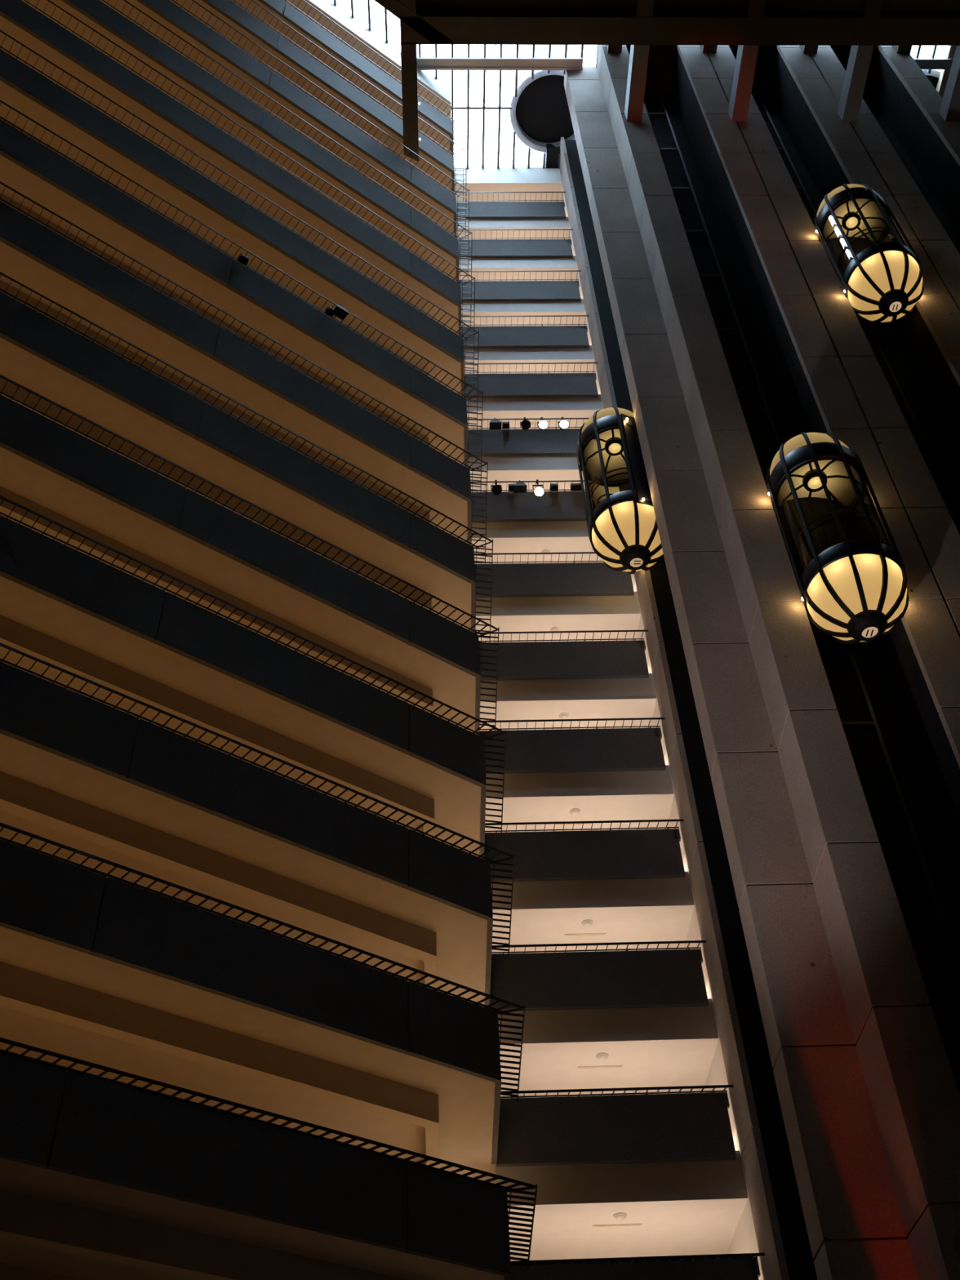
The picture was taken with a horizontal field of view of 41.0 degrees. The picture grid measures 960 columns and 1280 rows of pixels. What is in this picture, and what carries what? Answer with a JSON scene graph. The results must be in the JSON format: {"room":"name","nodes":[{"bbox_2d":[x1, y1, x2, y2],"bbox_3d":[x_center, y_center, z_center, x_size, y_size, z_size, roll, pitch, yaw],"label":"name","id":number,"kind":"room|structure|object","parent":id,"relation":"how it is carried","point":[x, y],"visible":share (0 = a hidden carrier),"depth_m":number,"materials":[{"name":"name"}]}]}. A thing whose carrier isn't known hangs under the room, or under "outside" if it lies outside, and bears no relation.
{"room":"hotel atrium","nodes":[
{"label":"hotel atrium","id":0,"kind":"room"},
{"bbox_2d":[0,1048,426,1279],"bbox_3d":[-10.326,-5.237,28.214,22.060,51.500,0.200,27,-52,-26],"label":"wall","id":1,"kind":"structure","parent":0,"point":[7,1272],"depth_m":17.65,"materials":[{"name":"paint"}]},
{"bbox_2d":[0,0,475,373],"bbox_3d":[-8.423,-12.675,35.057,24.999,1.710,5.930,32,-55,-30],"label":"gallery balcony","id":2,"kind":"object","parent":1,"relation":"attached to","point":[20,20],"visible":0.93,"depth_m":34.70,"materials":[{"name":"paint"}]},
{"bbox_2d":[0,30,479,430],"bbox_3d":[-8.311,-10.551,32.897,24.999,1.710,5.930,32,-55,-30],"label":"gallery balcony","id":3,"kind":"object","parent":1,"relation":"attached to","point":[22,87],"visible":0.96,"depth_m":32.67,"materials":[{"name":"paint"}]},
{"bbox_2d":[0,99,483,492],"bbox_3d":[-8.199,-8.416,30.727,24.999,1.710,5.930,32,-55,-30],"label":"gallery balcony","id":4,"kind":"object","parent":1,"relation":"attached to","point":[28,166],"visible":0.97,"depth_m":30.68,"materials":[{"name":"paint"}]},
{"bbox_2d":[237,253,249,265],"bbox_3d":[-5.751,-9.272,31.226,0.240,0.160,0.180,27,-52,-26],"label":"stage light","id":5,"kind":"object","parent":4,"relation":"hanging from","point":[244,261],"visible":1,"depth_m":31.18,"materials":[{"name":"black metal"}]},
{"bbox_2d":[324,306,333,317],"bbox_3d":[-3.766,-8.276,32.308,0.200,0.160,0.180,27,-52,-26],"label":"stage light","id":6,"kind":"object","parent":4,"relation":"hanging from","point":[327,311],"visible":0.75,"depth_m":32.25,"materials":[{"name":"black metal"}]},
{"bbox_2d":[331,304,348,320],"bbox_3d":[-3.495,-8.278,32.110,0.360,0.380,0.260,27,-52,-26],"label":"light","id":7,"kind":"object","parent":4,"relation":"hanging from","point":[339,311],"visible":1,"depth_m":31.98,"materials":[{"name":"black metal"}]},
{"bbox_2d":[0,181,488,564],"bbox_3d":[-8.085,-6.242,28.517,24.999,1.710,5.930,32,-55,-30],"label":"gallery balcony","id":8,"kind":"object","parent":1,"relation":"attached to","point":[33,255],"visible":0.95,"depth_m":28.68,"materials":[{"name":"paint"}]},
{"bbox_2d":[0,271,493,643],"bbox_3d":[-7.976,-4.147,26.387,24.999,1.710,5.930,32,-55,-30],"label":"gallery balcony","id":9,"kind":"object","parent":1,"relation":"attached to","point":[38,353],"visible":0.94,"depth_m":26.72,"materials":[{"name":"paint"}]},
{"bbox_2d":[21,0,471,326],"bbox_3d":[-8.528,-14.682,37.096,24.999,1.710,5.930,32,-55,-30],"label":"gallery balcony","id":10,"kind":"object","parent":1,"relation":"attached to","point":[95,14],"visible":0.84,"depth_m":37.01,"materials":[{"name":"paint"}]},
{"bbox_2d":[0,374,499,735],"bbox_3d":[-7.868,-2.092,24.298,24.999,1.710,5.930,32,-55,-30],"label":"gallery balcony","id":11,"kind":"object","parent":1,"relation":"attached to","point":[47,468],"visible":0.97,"depth_m":24.82,"materials":[{"name":"paint"}]},
{"bbox_2d":[0,495,506,858],"bbox_3d":[-7.759,-0.023,22.195,24.999,1.710,5.930,32,-55,-30],"label":"gallery balcony","id":12,"kind":"object","parent":1,"relation":"attached to","point":[64,607],"visible":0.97,"depth_m":22.93,"materials":[{"name":"paint"}]},
{"bbox_2d":[0,642,515,1006],"bbox_3d":[-7.648,2.092,20.045,24.999,1.710,5.930,32,-55,-30],"label":"gallery balcony","id":13,"kind":"object","parent":1,"relation":"attached to","point":[78,771],"visible":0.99,"depth_m":21.05,"materials":[{"name":"paint"}]},
{"bbox_2d":[0,822,524,1183],"bbox_3d":[-7.537,4.221,17.881,24.999,1.710,5.930,32,-55,-30],"label":"gallery balcony","id":14,"kind":"object","parent":1,"relation":"attached to","point":[110,972],"visible":0.98,"depth_m":19.21,"materials":[{"name":"paint"}]},
{"bbox_2d":[0,1037,537,1279],"bbox_3d":[-7.429,6.284,15.784,24.999,1.710,5.930,32,-55,-30],"label":"gallery balcony","id":15,"kind":"object","parent":1,"relation":"attached to","point":[101,1178],"visible":1,"depth_m":16.88,"materials":[{"name":"metal"}]},
{"bbox_2d":[99,0,469,280],"bbox_3d":[-8.638,-16.782,39.231,24.999,1.710,5.930,32,-55,-30],"label":"gallery balcony","id":16,"kind":"object","parent":1,"relation":"attached to","point":[166,12],"visible":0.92,"depth_m":39.55,"materials":[{"name":"paint"}]},
{"bbox_2d":[169,0,466,239],"bbox_3d":[-8.750,-18.920,41.405,24.999,1.710,5.930,32,-55,-30],"label":"gallery balcony","id":17,"kind":"object","parent":1,"relation":"attached to","point":[250,26],"visible":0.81,"depth_m":42.11,"materials":[{"name":"paint"}]},
{"bbox_2d":[231,0,464,201],"bbox_3d":[-8.861,-21.043,43.563,24.999,1.710,5.930,32,-55,-30],"label":"gallery balcony","id":18,"kind":"object","parent":1,"relation":"attached to","point":[295,19],"visible":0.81,"depth_m":44.67,"materials":[{"name":"paint"}]},
{"bbox_2d":[283,0,562,201],"bbox_3d":[-8.406,-21.844,47.434,28.196,1.680,5.870,27,-52,-26],"label":"trim","id":19,"kind":"structure","parent":1,"relation":"attached to","point":[537,178],"depth_m":48.73,"materials":[{"name":"white paint"}]},
{"bbox_2d":[543,143,559,168],"bbox_3d":[2.894,-19.634,51.707,0.530,1.220,0.750,-1,-45,-2],"label":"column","id":20,"kind":"structure","parent":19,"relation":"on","point":[552,153],"depth_m":51.24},
{"bbox_2d":[373,0,959,45],"bbox_3d":[-4.052,-28.428,32.255,65.013,1.900,25.250,-1,-45,-2],"label":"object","id":21,"kind":"structure","parent":0,"point":[422,22],"depth_m":40.51,"materials":[{"name":"paint"}]},
{"bbox_2d":[400,43,418,161],"bbox_3d":[-2.290,-17.646,42.011,0.500,0.560,3.850,-1,-45,-2],"label":"beam","id":22,"kind":"structure","parent":21,"relation":"attached to","point":[408,52],"depth_m":41.70,"materials":[{"name":"paint"}]},
{"bbox_2d":[560,137,789,1279],"bbox_3d":[4.191,-0.315,34.001,0.140,51.780,4.250,-1,-45,-2],"label":"wall","id":23,"kind":"structure","parent":0,"point":[774,1264],"depth_m":25.90,"materials":[{"name":"concrete"}]},
{"bbox_2d":[564,64,917,1279],"bbox_3d":[4.789,-3.568,30.832,1.238,51.780,0.812,-3,-45,0],"label":"wall","id":24,"kind":"structure","parent":0,"point":[854,1224],"depth_m":23.59,"materials":[{"name":"concrete"}]},
{"bbox_2d":[417,57,583,70],"bbox_3d":[0.625,-21.751,48.427,6.520,0.220,0.420,-1,-45,-2],"label":"roof beam","id":25,"kind":"structure","parent":24,"relation":"attached to","point":[423,63],"depth_m":48.38,"materials":[{"name":"white paint"}]},
{"bbox_2d":[504,44,584,152],"bbox_3d":[2.734,-22.061,51.642,3.320,4.000,3.320,-3,-45,0],"label":"lift sleeve","id":26,"kind":"object","parent":24,"relation":"on","point":[540,114],"visible":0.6,"depth_m":50.58,"materials":[{"name":"paint"}]},
{"bbox_2d":[626,44,875,90],"bbox_3d":[10.075,-21.854,48.855,9.520,0.800,2.130,-1,-45,-2],"label":"ceiling","id":27,"kind":"structure","parent":0,"point":[661,58],"depth_m":48.39,"materials":[{"name":"paint"}]},
{"bbox_2d":[564,45,959,1279],"bbox_3d":[10.912,-2.921,31.588,13.370,51.500,4.054,-3,-45,0],"label":"shaft","id":28,"kind":"structure","parent":0,"point":[935,172],"depth_m":28.58,"materials":[{"name":"paint"}]},
{"bbox_2d":[333,0,937,168],"bbox_3d":[9.348,-21.923,49.002,34.356,0.140,8.000,-1,-45,-2],"label":"skylight","id":29,"kind":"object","parent":28,"relation":"attached to","point":[468,107],"depth_m":49.29,"materials":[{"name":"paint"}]},
{"bbox_2d":[647,87,959,997],"bbox_3d":[7.244,-3.263,30.852,0.970,51.200,0.070,-1,-45,-2],"label":"track","id":30,"kind":"object","parent":28,"relation":"attached to","point":[873,722],"visible":0.48,"depth_m":25.99,"materials":[{"name":"metal"}]},
{"bbox_2d":[754,87,959,534],"bbox_3d":[10.991,-3.320,30.990,0.970,51.200,0.070,-1,-45,-2],"label":"track","id":31,"kind":"object","parent":28,"relation":"attached to","point":[897,387],"visible":0.23,"depth_m":34.51,"materials":[{"name":"metal"}]},
{"bbox_3d":[5.498,-2.378,31.633,0.134,51.200,1.222,-3,-45,0],"label":"track","id":32,"kind":"object","parent":28,"relation":"attached to","visible":0},
{"bbox_2d":[576,406,663,573],"bbox_3d":[3.974,-3.939,33.226,2.620,5.930,2.094,-1,-45,-2],"label":"elevator","id":33,"kind":"object","parent":32,"relation":"attached to","point":[623,531],"visible":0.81,"depth_m":31.98,"materials":[{"name":"black metal"}]},
{"bbox_2d":[595,44,959,1279],"bbox_3d":[5.832,-4.251,30.215,0.963,51.780,1.265,-3,-45,0],"label":"wall","id":34,"kind":"structure","parent":0,"point":[913,1091],"depth_m":22.84,"materials":[{"name":"concrete"}]},
{"bbox_2d":[605,44,622,53],"bbox_3d":[4.926,-23.171,45.469,0.500,0.700,4.400,-1,-45,-2],"label":"beam","id":35,"kind":"structure","parent":34,"relation":"attached to","point":[611,48],"depth_m":46.65,"materials":[{"name":"paint"}]},
{"bbox_2d":[624,44,649,121],"bbox_3d":[5.112,-18.281,41.867,0.500,0.700,2.460,-1,-45,-2],"label":"beam","id":36,"kind":"structure","parent":34,"relation":"attached to","point":[639,53],"depth_m":41.65,"materials":[{"name":"paint"}]},
{"bbox_2d":[766,431,909,655],"bbox_3d":[7.359,-2.000,26.886,2.094,5.930,2.620,-1,-45,-2],"label":"elevator","id":37,"kind":"object","parent":34,"relation":"attached to","point":[851,582],"visible":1,"depth_m":26.14,"materials":[{"name":"metal"}]},
{"bbox_2d":[671,46,959,890],"bbox_3d":[9.158,-3.914,30.521,1.860,51.500,1.710,-1,-45,-2],"label":"wall","id":38,"kind":"structure","parent":0,"point":[934,759],"depth_m":32.45,"materials":[{"name":"paint"}]},
{"bbox_2d":[675,44,959,768],"bbox_3d":[9.167,-4.674,29.971,1.886,51.780,0.273,-3,-45,0],"label":"wall","id":39,"kind":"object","parent":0,"point":[856,403],"visible":0.78,"depth_m":31.84,"materials":[{"name":"concrete"}]},
{"bbox_2d":[699,44,717,53],"bbox_3d":[8.403,-23.224,45.597,0.500,0.700,4.400,-1,-45,-2],"label":"beam","id":40,"kind":"structure","parent":39,"relation":"attached to","point":[707,49],"depth_m":46.78,"materials":[{"name":"paint"}]},
{"bbox_2d":[728,44,759,121],"bbox_3d":[8.609,-18.334,41.995,0.500,0.700,2.460,-1,-45,-2],"label":"beam","id":41,"kind":"structure","parent":39,"relation":"attached to","point":[746,56],"depth_m":41.79,"materials":[{"name":"paint"}]},
{"bbox_2d":[813,183,924,340],"bbox_3d":[10.691,-10.515,35.666,2.094,5.930,2.620,-1,-45,-2],"label":"lift","id":42,"kind":"object","parent":39,"relation":"attached to","point":[881,277],"visible":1,"depth_m":34.46,"materials":[{"name":"black metal"}]},
{"bbox_2d":[768,46,959,475],"bbox_3d":[12.915,-3.971,30.659,1.900,51.500,1.710,-1,-45,-2],"label":"lining","id":43,"kind":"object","parent":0,"point":[931,375],"depth_m":35.34,"materials":[{"name":"paint"}]},
{"bbox_2d":[775,44,959,386],"bbox_3d":[12.924,-4.731,30.109,1.926,51.780,0.275,-3,-45,0],"label":"pier","id":44,"kind":"object","parent":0,"point":[861,148],"visible":0.66,"depth_m":39.60,"materials":[{"name":"concrete"}]},
{"bbox_2d":[799,45,817,53],"bbox_3d":[12.110,-23.279,45.733,0.500,0.700,4.400,-1,-45,-2],"label":"beam","id":45,"kind":"structure","parent":44,"relation":"attached to","point":[805,49],"depth_m":46.94,"materials":[{"name":"paint"}]},
{"bbox_2d":[837,44,874,121],"bbox_3d":[12.316,-18.390,42.131,0.500,0.700,2.460,-1,-45,-2],"label":"beam","id":46,"kind":"structure","parent":44,"relation":"attached to","point":[860,57],"depth_m":41.94,"materials":[{"name":"paint"}]},
{"bbox_2d":[876,45,959,166],"bbox_3d":[17.418,-3.206,31.840,1.558,51.780,5.537,-16,-47,13],"label":"wall","id":47,"kind":"structure","parent":0,"point":[924,94],"depth_m":44.46,"materials":[{"name":"concrete"}]},
{"bbox_2d":[892,45,911,53],"bbox_3d":[15.577,-23.332,45.860,0.500,0.700,4.400,-1,-45,-2],"label":"beam","id":48,"kind":"structure","parent":47,"relation":"attached to","point":[898,49],"depth_m":47.05,"materials":[{"name":"paint"}]},
{"bbox_2d":[938,45,959,121],"bbox_3d":[15.784,-18.442,42.259,0.500,0.700,2.460,-1,-45,-2],"label":"beam","id":49,"kind":"structure","parent":47,"relation":"attached to","point":[949,110],"depth_m":42.43,"materials":[{"name":"paint"}]},
{"bbox_2d":[936,45,956,97],"bbox_3d":[-7.393,-30.650,39.618,72.083,0.350,33.300,-1,-45,-2],"label":"ceiling","id":50,"kind":"structure","parent":0,"point":[950,51],"depth_m":49.49,"materials":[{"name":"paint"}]},
{"bbox_2d":[910,45,941,88],"bbox_3d":[17.183,-22.279,52.172,3.320,4.000,3.320,-3,-45,0],"label":"lift sleeve","id":51,"kind":"object","parent":50,"relation":"on","point":[925,52],"visible":0.09,"depth_m":50.46,"materials":[{"name":"paint"}]},
{"bbox_2d":[913,57,953,69],"bbox_3d":[19.760,-22.050,49.119,6.980,0.220,0.390,-1,-45,-2],"label":"roof beam","id":52,"kind":"structure","parent":50,"relation":"attached to","point":[923,63],"depth_m":48.98,"materials":[{"name":"paint"}]},
{"bbox_3d":[1.346,1.341,35.287,6.102,51.500,0.519,-3,-45,0],"label":"wall","id":53,"kind":"structure","parent":0,"visible":0},
{"bbox_2d":[454,191,569,239],"bbox_3d":[1.120,-15.281,49.601,4.400,1.922,3.440,-1,-45,-2],"label":"gallery balcony","id":54,"kind":"object","parent":53,"relation":"attached to","point":[487,215],"visible":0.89,"depth_m":48.57,"materials":[{"name":"white paint"}]},
{"bbox_2d":[456,229,577,281],"bbox_3d":[1.232,-13.158,47.443,4.400,1.922,3.440,-1,-45,-2],"label":"gallery balcony","id":55,"kind":"object","parent":53,"relation":"attached to","point":[487,255],"visible":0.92,"depth_m":46.37,"materials":[{"name":"white paint"}]},
{"bbox_2d":[458,270,585,326],"bbox_3d":[1.344,-11.019,45.269,4.400,1.922,3.440,-1,-45,-2],"label":"gallery balcony","id":56,"kind":"object","parent":53,"relation":"attached to","point":[492,298],"visible":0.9,"depth_m":44.19,"materials":[{"name":"white paint"}]},
{"bbox_2d":[461,315,594,373],"bbox_3d":[1.454,-8.919,43.134,4.400,1.922,3.440,-1,-45,-2],"label":"gallery balcony","id":57,"kind":"object","parent":53,"relation":"attached to","point":[510,344],"visible":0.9,"depth_m":42.06,"materials":[{"name":"white paint"}]},
{"bbox_2d":[466,417,589,492],"bbox_3d":[1.670,-4.788,38.935,4.400,1.922,3.440,-1,-45,-2],"label":"gallery balcony","id":58,"kind":"object","parent":53,"relation":"attached to","point":[548,454],"visible":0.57,"depth_m":37.86,"materials":[{"name":"white paint"}]},
{"bbox_2d":[488,417,501,429],"bbox_3d":[0.451,-6.479,38.189,0.360,0.380,0.260,-1,-45,-2],"label":"light","id":59,"kind":"object","parent":58,"relation":"hanging from","point":[495,424],"visible":1,"depth_m":38.06,"materials":[{"name":"black metal"}]},
{"bbox_2d":[502,422,509,429],"bbox_3d":[0.777,-6.467,38.597,0.220,0.160,0.180,-1,-45,-2],"label":"box","id":60,"kind":"object","parent":58,"relation":"hanging from","point":[505,425],"visible":1,"depth_m":38.53,"materials":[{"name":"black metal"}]},
{"bbox_2d":[520,417,530,430],"bbox_3d":[1.346,-6.417,38.113,0.300,0.642,0.447,-1,-45,-2],"label":"stage light","id":61,"kind":"object","parent":58,"relation":"hanging from","point":[526,424],"visible":1,"depth_m":37.89,"materials":[{"name":"black metal"}]},
{"bbox_2d":[537,417,547,430],"bbox_3d":[1.855,-6.425,38.132,0.300,0.642,0.447,-1,-45,-2],"label":"stage light","id":62,"kind":"object","parent":58,"relation":"hanging from","point":[543,424],"visible":1,"depth_m":37.91,"materials":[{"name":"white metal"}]},
{"bbox_2d":[557,417,568,430],"bbox_3d":[2.475,-6.434,38.155,0.300,0.642,0.447,-1,-45,-2],"label":"stage light","id":63,"kind":"object","parent":58,"relation":"hanging from","point":[563,424],"visible":1,"depth_m":37.93,"materials":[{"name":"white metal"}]},
{"bbox_2d":[465,362,603,429],"bbox_3d":[1.559,-6.913,41.094,4.400,1.922,3.440,-1,-45,-2],"label":"gallery balcony","id":64,"kind":"object","parent":53,"relation":"attached to","point":[517,395],"visible":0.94,"depth_m":40.05,"materials":[{"name":"white paint"}]},
{"bbox_2d":[528,422,535,428],"bbox_3d":[1.605,-6.651,39.945,0.250,0.085,0.250,-3,-45,0],"label":"ceiling lamp","id":65,"kind":"object","parent":64,"relation":"attached to","point":[532,424],"visible":0.46,"depth_m":39.90,"materials":[{"name":"white paint"}]},
{"bbox_2d":[470,480,604,564],"bbox_3d":[1.782,-2.654,36.765,4.400,1.922,3.440,-1,-45,-2],"label":"gallery balcony","id":66,"kind":"object","parent":53,"relation":"attached to","point":[555,522],"visible":0.52,"depth_m":35.71,"materials":[{"name":"white paint"}]},
{"bbox_2d":[490,480,502,495],"bbox_3d":[0.459,-4.250,35.889,0.300,0.692,0.447,-1,-45,-2],"label":"stage light","id":67,"kind":"object","parent":66,"relation":"hanging from","point":[496,490],"visible":1,"depth_m":35.65,"materials":[{"name":"black metal"}]},
{"bbox_2d":[508,484,515,491],"bbox_3d":[0.919,-4.333,36.429,0.220,0.160,0.180,-1,-45,-2],"label":"box","id":68,"kind":"object","parent":66,"relation":"hanging from","point":[511,488],"visible":0.64,"depth_m":36.37,"materials":[{"name":"black metal"}]},
{"bbox_2d":[513,480,527,493],"bbox_3d":[1.123,-4.353,36.040,0.360,0.380,0.260,-1,-45,-2],"label":"light","id":69,"kind":"object","parent":66,"relation":"hanging from","point":[519,487],"visible":1,"depth_m":35.91,"materials":[{"name":"black metal"}]},
{"bbox_2d":[532,479,544,497],"bbox_3d":[1.630,-4.229,35.893,0.300,0.802,0.447,-1,-45,-2],"label":"stage light","id":70,"kind":"object","parent":66,"relation":"hanging from","point":[539,491],"visible":1,"depth_m":35.61,"materials":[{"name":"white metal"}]},
{"bbox_2d":[541,549,550,556],"bbox_3d":[1.828,-2.393,35.615,0.250,0.085,0.250,-3,-45,0],"label":"ceiling lamp","id":71,"kind":"object","parent":66,"relation":"attached to","point":[544,550],"visible":0.83,"depth_m":35.58,"materials":[{"name":"white paint"}]},
{"bbox_2d":[550,483,558,491],"bbox_3d":[2.108,-4.351,36.472,0.220,0.160,0.180,-1,-45,-2],"label":"box","id":72,"kind":"object","parent":66,"relation":"hanging from","point":[553,486],"visible":1,"depth_m":36.41,"materials":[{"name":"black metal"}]},
{"bbox_2d":[570,483,582,490],"bbox_3d":[2.747,-4.360,36.496,0.340,0.160,0.180,-1,-45,-2],"label":"box","id":73,"kind":"object","parent":66,"relation":"hanging from","point":[575,486],"visible":0.64,"depth_m":36.43,"materials":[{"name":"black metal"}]},
{"bbox_2d":[474,551,640,642],"bbox_3d":[1.896,-0.480,34.555,4.400,1.922,3.440,-1,-45,-2],"label":"gallery balcony","id":74,"kind":"object","parent":53,"relation":"attached to","point":[573,596],"visible":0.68,"depth_m":33.51,"materials":[{"name":"white paint"}]},
{"bbox_2d":[549,626,559,634],"bbox_3d":[1.942,-0.219,33.405,0.250,0.085,0.250,-3,-45,0],"label":"ceiling lamp","id":75,"kind":"object","parent":74,"relation":"attached to","point":[553,628],"visible":0.8,"depth_m":33.36,"materials":[{"name":"white paint"}]},
{"bbox_2d":[475,629,656,730],"bbox_3d":[2.006,1.615,32.425,4.400,1.922,3.440,-1,-45,-2],"label":"gallery balcony","id":76,"kind":"object","parent":53,"relation":"attached to","point":[584,679],"visible":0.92,"depth_m":31.41,"materials":[{"name":"white paint"}]},
{"bbox_2d":[544,726,581,729],"bbox_3d":[2.040,2.169,31.605,0.890,0.024,0.060,-1,-45,-2],"label":"air diffuser","id":77,"kind":"object","parent":76,"relation":"attached to","point":[562,726],"visible":0.43,"depth_m":31.60,"materials":[{"name":"paint"}]},
{"bbox_2d":[559,712,568,719],"bbox_3d":[2.052,1.877,31.275,0.250,0.085,0.250,-3,-45,0],"label":"ceiling lamp","id":78,"kind":"object","parent":76,"relation":"attached to","point":[562,715],"visible":0.85,"depth_m":31.24,"materials":[{"name":"white paint"}]},
{"bbox_2d":[479,717,673,832],"bbox_3d":[2.114,3.671,30.335,4.400,1.922,3.440,-1,-45,-2],"label":"gallery balcony","id":79,"kind":"object","parent":53,"relation":"attached to","point":[609,773],"visible":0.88,"depth_m":29.34,"materials":[{"name":"white paint"}]},
{"bbox_2d":[555,822,591,825],"bbox_3d":[2.147,4.224,29.516,0.890,0.024,0.060,-1,-45,-2],"label":"air diffuser","id":80,"kind":"object","parent":79,"relation":"attached to","point":[589,823],"visible":0.46,"depth_m":29.51,"materials":[{"name":"paint"}]},
{"bbox_2d":[568,808,580,815],"bbox_3d":[2.160,3.932,29.186,0.250,0.085,0.250,-3,-45,0],"label":"ceiling lamp","id":81,"kind":"object","parent":79,"relation":"attached to","point":[574,811],"visible":1,"depth_m":29.14,"materials":[{"name":"white paint"}]},
{"bbox_2d":[484,818,693,954],"bbox_3d":[2.222,5.739,28.233,4.400,1.922,3.440,-1,-45,-2],"label":"gallery balcony","id":82,"kind":"object","parent":53,"relation":"attached to","point":[633,885],"visible":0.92,"depth_m":27.29,"materials":[{"name":"white paint"}]},
{"bbox_2d":[564,933,606,936],"bbox_3d":[2.256,6.293,27.413,0.890,0.024,0.060,-1,-45,-2],"label":"air diffuser","id":83,"kind":"object","parent":82,"relation":"attached to","point":[582,934],"visible":1,"depth_m":27.40,"materials":[{"name":"paint"}]},
{"bbox_2d":[581,919,593,927],"bbox_3d":[2.268,6.000,27.083,0.250,0.085,0.250,-3,-45,0],"label":"ceiling lamp","id":84,"kind":"object","parent":82,"relation":"attached to","point":[587,922],"visible":1,"depth_m":27.04,"materials":[{"name":"white paint"}]},
{"bbox_2d":[489,940,718,1098],"bbox_3d":[2.333,7.854,26.083,4.400,1.922,3.440,-1,-45,-2],"label":"gallery balcony","id":85,"kind":"object","parent":53,"relation":"attached to","point":[651,1011],"visible":0.94,"depth_m":25.21,"materials":[{"name":"white paint"}]},
{"bbox_2d":[577,1065,622,1068],"bbox_3d":[2.367,8.408,25.263,0.890,0.024,0.060,-1,-45,-2],"label":"air diffuser","id":86,"kind":"object","parent":85,"relation":"attached to","point":[606,1066],"visible":1,"depth_m":25.25,"materials":[{"name":"paint"}]},
{"bbox_2d":[595,1052,608,1060],"bbox_3d":[2.379,8.115,24.933,0.250,0.085,0.250,-3,-45,0],"label":"ceiling lamp","id":87,"kind":"object","parent":85,"relation":"attached to","point":[601,1056],"visible":1,"depth_m":24.89,"materials":[{"name":"white paint"}]},
{"bbox_2d":[494,1084,747,1261],"bbox_3d":[2.445,9.983,23.919,4.400,1.922,3.440,-1,-45,-2],"label":"gallery balcony","id":88,"kind":"object","parent":53,"relation":"attached to","point":[670,1162],"visible":0.96,"depth_m":23.07,"materials":[{"name":"white paint"}]},
{"bbox_2d":[592,1223,642,1227],"bbox_3d":[2.478,10.537,23.099,0.890,0.024,0.060,-1,-45,-2],"label":"air diffuser","id":89,"kind":"object","parent":88,"relation":"attached to","point":[620,1224],"visible":1,"depth_m":23.08,"materials":[{"name":"paint"}]},
{"bbox_2d":[613,1212,626,1220],"bbox_3d":[2.491,10.244,22.769,0.250,0.085,0.250,-3,-45,0],"label":"ceiling lamp","id":90,"kind":"object","parent":88,"relation":"attached to","point":[619,1215],"visible":1,"depth_m":22.72,"materials":[{"name":"white paint"}]},
{"bbox_2d":[510,1253,764,1279],"bbox_3d":[2.553,12.046,21.821,4.400,1.922,3.440,-1,-45,-2],"label":"gallery balcony","id":91,"kind":"object","parent":53,"relation":"attached to","point":[744,1266],"visible":0.96,"depth_m":21.48,"materials":[{"name":"concrete"}]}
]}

